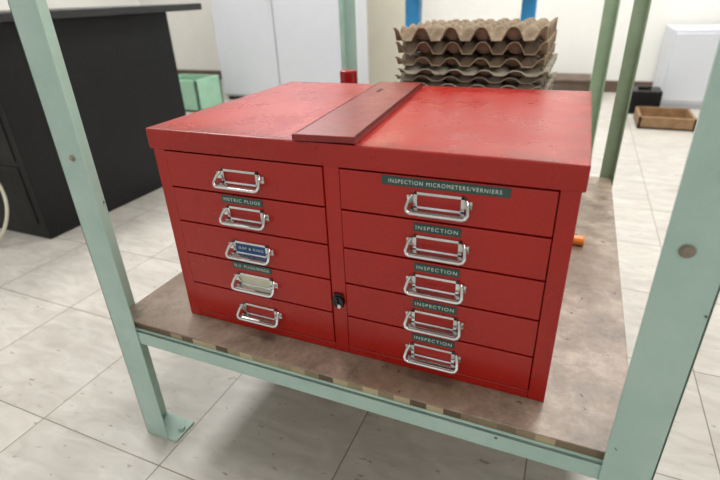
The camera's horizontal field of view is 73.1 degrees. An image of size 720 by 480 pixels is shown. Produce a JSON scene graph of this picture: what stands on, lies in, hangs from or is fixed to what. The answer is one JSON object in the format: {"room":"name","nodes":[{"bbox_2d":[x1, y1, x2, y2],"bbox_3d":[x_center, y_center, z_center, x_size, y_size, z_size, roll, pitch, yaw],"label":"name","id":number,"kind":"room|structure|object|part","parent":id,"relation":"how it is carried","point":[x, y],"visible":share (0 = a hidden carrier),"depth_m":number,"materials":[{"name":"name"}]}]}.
{"room":"workshop","nodes":[
{"label":"workshop","id":0,"kind":"room"},
{"bbox_2d":[0,0,139,9],"bbox_3d":[-3.851,-1.646,2.318,0.100,2.682,7.100,9,29,21],"label":"wall","id":1,"kind":"structure","parent":0,"point":[4,5],"depth_m":4.75,"materials":[{"name":"white paint"}]},
{"bbox_2d":[0,79,719,479],"bbox_3d":[-0.721,0.067,1.717,6.600,0.050,7.100,9,29,21],"label":"floor","id":2,"kind":"structure","parent":0,"point":[70,409],"depth_m":1.07,"materials":[{"name":"tile"}]},
{"bbox_2d":[0,183,8,238],"bbox_3d":[-1.376,-0.138,1.769,0.202,0.315,0.140,9,29,21],"label":"power cable","id":3,"kind":"object","parent":2,"relation":"on","point":[3,193],"visible":1,"depth_m":1.76,"materials":[{"name":"white plastic"}]},
{"bbox_2d":[0,3,201,238],"bbox_3d":[-1.532,-0.629,2.243,1.320,0.774,1.040,9,29,21],"label":"workbench","id":4,"kind":"object","parent":2,"relation":"on","point":[120,63],"visible":0.83,"depth_m":1.90,"materials":[{"name":"laminate"}]},
{"bbox_2d":[178,74,223,111],"bbox_3d":[-1.377,-1.198,3.945,0.400,0.240,0.300,9,29,21],"label":"crate","id":5,"kind":"object","parent":2,"relation":"on","point":[199,91],"visible":0.49,"depth_m":3.82,"materials":[{"name":"green plastic"}]},
{"bbox_2d":[210,0,368,98],"bbox_3d":[-0.591,-2.066,3.835,1.170,1.832,0.520,9,29,21],"label":"cabinet","id":6,"kind":"object","parent":2,"relation":"on","point":[262,45],"visible":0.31,"depth_m":3.85,"materials":[{"name":"white laminate"}]},
{"bbox_2d":[7,0,719,479],"bbox_3d":[0.140,-0.317,0.989,0.853,1.232,1.054,9,29,21],"label":"storage rack","id":7,"kind":"object","parent":2,"relation":"on","point":[600,416],"visible":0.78,"depth_m":0.69,"materials":[{"name":"green metal"}]},
{"bbox_3d":[-0.421,-0.164,0.729,0.054,1.232,0.054,9,29,21],"label":"post","id":8,"kind":"part","parent":7,"relation":"part of","materials":[{"name":"green metal"}]},
{"bbox_3d":[-0.035,-0.595,1.550,0.040,1.232,0.040,9,29,21],"label":"post","id":9,"kind":"part","parent":7,"relation":"part of","materials":[{"name":"green metal"}]},
{"bbox_2d":[340,69,357,83],"bbox_3d":[-0.021,-0.250,1.227,0.064,0.342,0.064,9,29,21],"label":"spray can","id":10,"kind":"object","parent":7,"relation":"on","point":[346,75],"visible":0.15,"depth_m":1.14,"materials":[{"name":"metal"}]},
{"bbox_2d":[146,81,591,402],"bbox_3d":[0.046,-0.065,0.854,0.608,0.346,0.446,9,29,21],"label":"base cabinet","id":11,"kind":"object","parent":7,"relation":"on","point":[429,229],"visible":1,"depth_m":0.67,"materials":[{"name":"metal"}]},
{"bbox_3d":[-0.167,-0.094,0.703,0.265,0.056,0.022,9,29,21],"label":"drawer","id":12,"kind":"part","parent":11,"relation":"part of","materials":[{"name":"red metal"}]},
{"bbox_3d":[-0.165,-0.043,0.729,0.265,0.056,0.022,9,29,21],"label":"drawer","id":13,"kind":"part","parent":11,"relation":"part of","materials":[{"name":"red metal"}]},
{"bbox_3d":[-0.163,0.009,0.755,0.265,0.056,0.022,9,29,21],"label":"drawer","id":14,"kind":"part","parent":11,"relation":"part of","materials":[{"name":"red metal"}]},
{"bbox_3d":[-0.161,0.060,0.781,0.265,0.056,0.022,9,29,21],"label":"drawer","id":15,"kind":"part","parent":11,"relation":"part of","materials":[{"name":"red metal"}]},
{"bbox_3d":[-0.159,0.112,0.807,0.265,0.056,0.022,9,29,21],"label":"drawer","id":16,"kind":"part","parent":11,"relation":"part of","materials":[{"name":"red metal"}]},
{"bbox_3d":[0.017,-0.216,0.781,0.086,0.010,0.409,7,28,17],"label":"strap plate","id":17,"kind":"part","parent":11,"relation":"part of","materials":[{"name":"red metal"}]},
{"bbox_3d":[0.044,-0.200,0.794,0.608,0.031,0.430,9,29,21],"label":"lid","id":18,"kind":"part","parent":11,"relation":"part of","materials":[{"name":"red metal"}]},
{"bbox_3d":[0.108,0.155,0.702,0.265,0.056,0.022,9,29,21],"label":"drawer","id":19,"kind":"part","parent":11,"relation":"part of","materials":[{"name":"red metal"}]},
{"bbox_3d":[0.106,0.103,0.675,0.265,0.056,0.022,9,29,21],"label":"drawer","id":20,"kind":"part","parent":11,"relation":"part of","materials":[{"name":"red metal"}]},
{"bbox_3d":[0.104,0.052,0.649,0.265,0.056,0.022,9,29,21],"label":"drawer","id":21,"kind":"part","parent":11,"relation":"part of","materials":[{"name":"red metal"}]},
{"bbox_3d":[0.102,0.000,0.623,0.265,0.056,0.022,9,29,21],"label":"drawer","id":22,"kind":"part","parent":11,"relation":"part of","materials":[{"name":"red metal"}]},
{"bbox_3d":[0.100,-0.051,0.597,0.265,0.056,0.022,9,29,21],"label":"drawer","id":23,"kind":"part","parent":11,"relation":"part of","materials":[{"name":"red metal"}]},
{"bbox_2d":[393,17,557,89],"bbox_3d":[0.309,-0.346,1.283,0.358,0.420,0.356,9,29,21],"label":"egg trays","id":24,"kind":"object","parent":7,"relation":"on","point":[506,53],"visible":0.27,"depth_m":1.10,"materials":[{"name":"brown cardboard"}]},
{"bbox_2d":[573,235,584,245],"bbox_3d":[0.387,-0.013,1.082,0.207,0.021,0.021,9,29,21],"label":"screwdriver","id":25,"kind":"object","parent":7,"relation":"on","point":[578,240],"visible":0.27,"depth_m":1.04,"materials":[{"name":"orange plastic"}]},
{"bbox_3d":[0.704,-0.477,1.259,0.036,1.232,0.036,9,29,21],"label":"post","id":26,"kind":"part","parent":7,"relation":"part of","materials":[{"name":"green paint"}]},
{"bbox_3d":[0.314,-0.046,0.439,0.054,1.232,0.054,9,29,21],"label":"post","id":27,"kind":"part","parent":7,"relation":"part of","materials":[{"name":"green metal"}]},
{"bbox_2d":[405,0,537,54],"bbox_3d":[0.596,-1.009,2.729,0.730,0.862,0.500,9,29,21],"label":"stand","id":28,"kind":"object","parent":2,"relation":"on","point":[413,8],"visible":0.02,"depth_m":2.67,"materials":[{"name":"blue metal"}]},
{"bbox_2d":[549,73,590,90],"bbox_3d":[1.582,-1.203,3.811,0.400,0.160,0.320,9,29,21],"label":"storage box","id":29,"kind":"object","parent":2,"relation":"on","point":[563,81],"visible":0.34,"depth_m":3.66,"materials":[{"name":"brown cardboard"}]},
{"bbox_2d":[589,0,620,156],"bbox_3d":[0.837,-0.794,1.597,0.080,1.482,0.060,9,29,21],"label":"upright","id":30,"kind":"object","parent":2,"relation":"on","point":[611,7],"visible":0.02,"depth_m":1.70,"materials":[{"name":"green paint"}]},
{"bbox_2d":[628,85,662,113],"bbox_3d":[1.913,-0.958,3.290,0.200,0.170,0.200,9,29,21],"label":"tool case","id":31,"kind":"object","parent":2,"relation":"on","point":[645,96],"visible":0.68,"depth_m":3.21,"materials":[{"name":"plastic"}]},
{"bbox_2d":[633,106,697,131],"bbox_3d":[1.873,-0.751,2.997,0.300,0.070,0.315,9,29,21],"label":"wooden box","id":32,"kind":"object","parent":2,"relation":"on","point":[658,118],"visible":0.93,"depth_m":2.91,"materials":[{"name":"brown wood"}]},
{"bbox_2d":[652,24,719,108],"bbox_3d":[2.439,-1.214,3.388,0.580,0.502,0.510,9,29,21],"label":"base cabinet","id":33,"kind":"object","parent":2,"relation":"on","point":[687,52],"visible":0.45,"depth_m":3.25,"materials":[{"name":"white"}]},
{"bbox_2d":[139,0,719,81],"bbox_3d":[0.598,-2.650,3.952,6.600,2.682,0.100,9,29,21],"label":"wall","id":34,"kind":"structure","parent":0,"point":[192,32],"depth_m":3.91,"materials":[{"name":"white paint"}]},
{"bbox_2d":[367,0,404,83],"bbox_3d":[0.154,-2.672,4.030,0.560,2.682,0.100,9,29,21],"label":"pillar","id":35,"kind":"structure","parent":34,"relation":"attached to","point":[383,16],"depth_m":4.39,"materials":[{"name":"beige paint"}]},
{"bbox_2d":[177,70,652,92],"bbox_3d":[0.622,-1.469,4.490,6.600,0.090,0.015,9,29,21],"label":"baseboard","id":36,"kind":"structure","parent":34,"relation":"attached to","point":[610,86],"depth_m":3.95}
]}

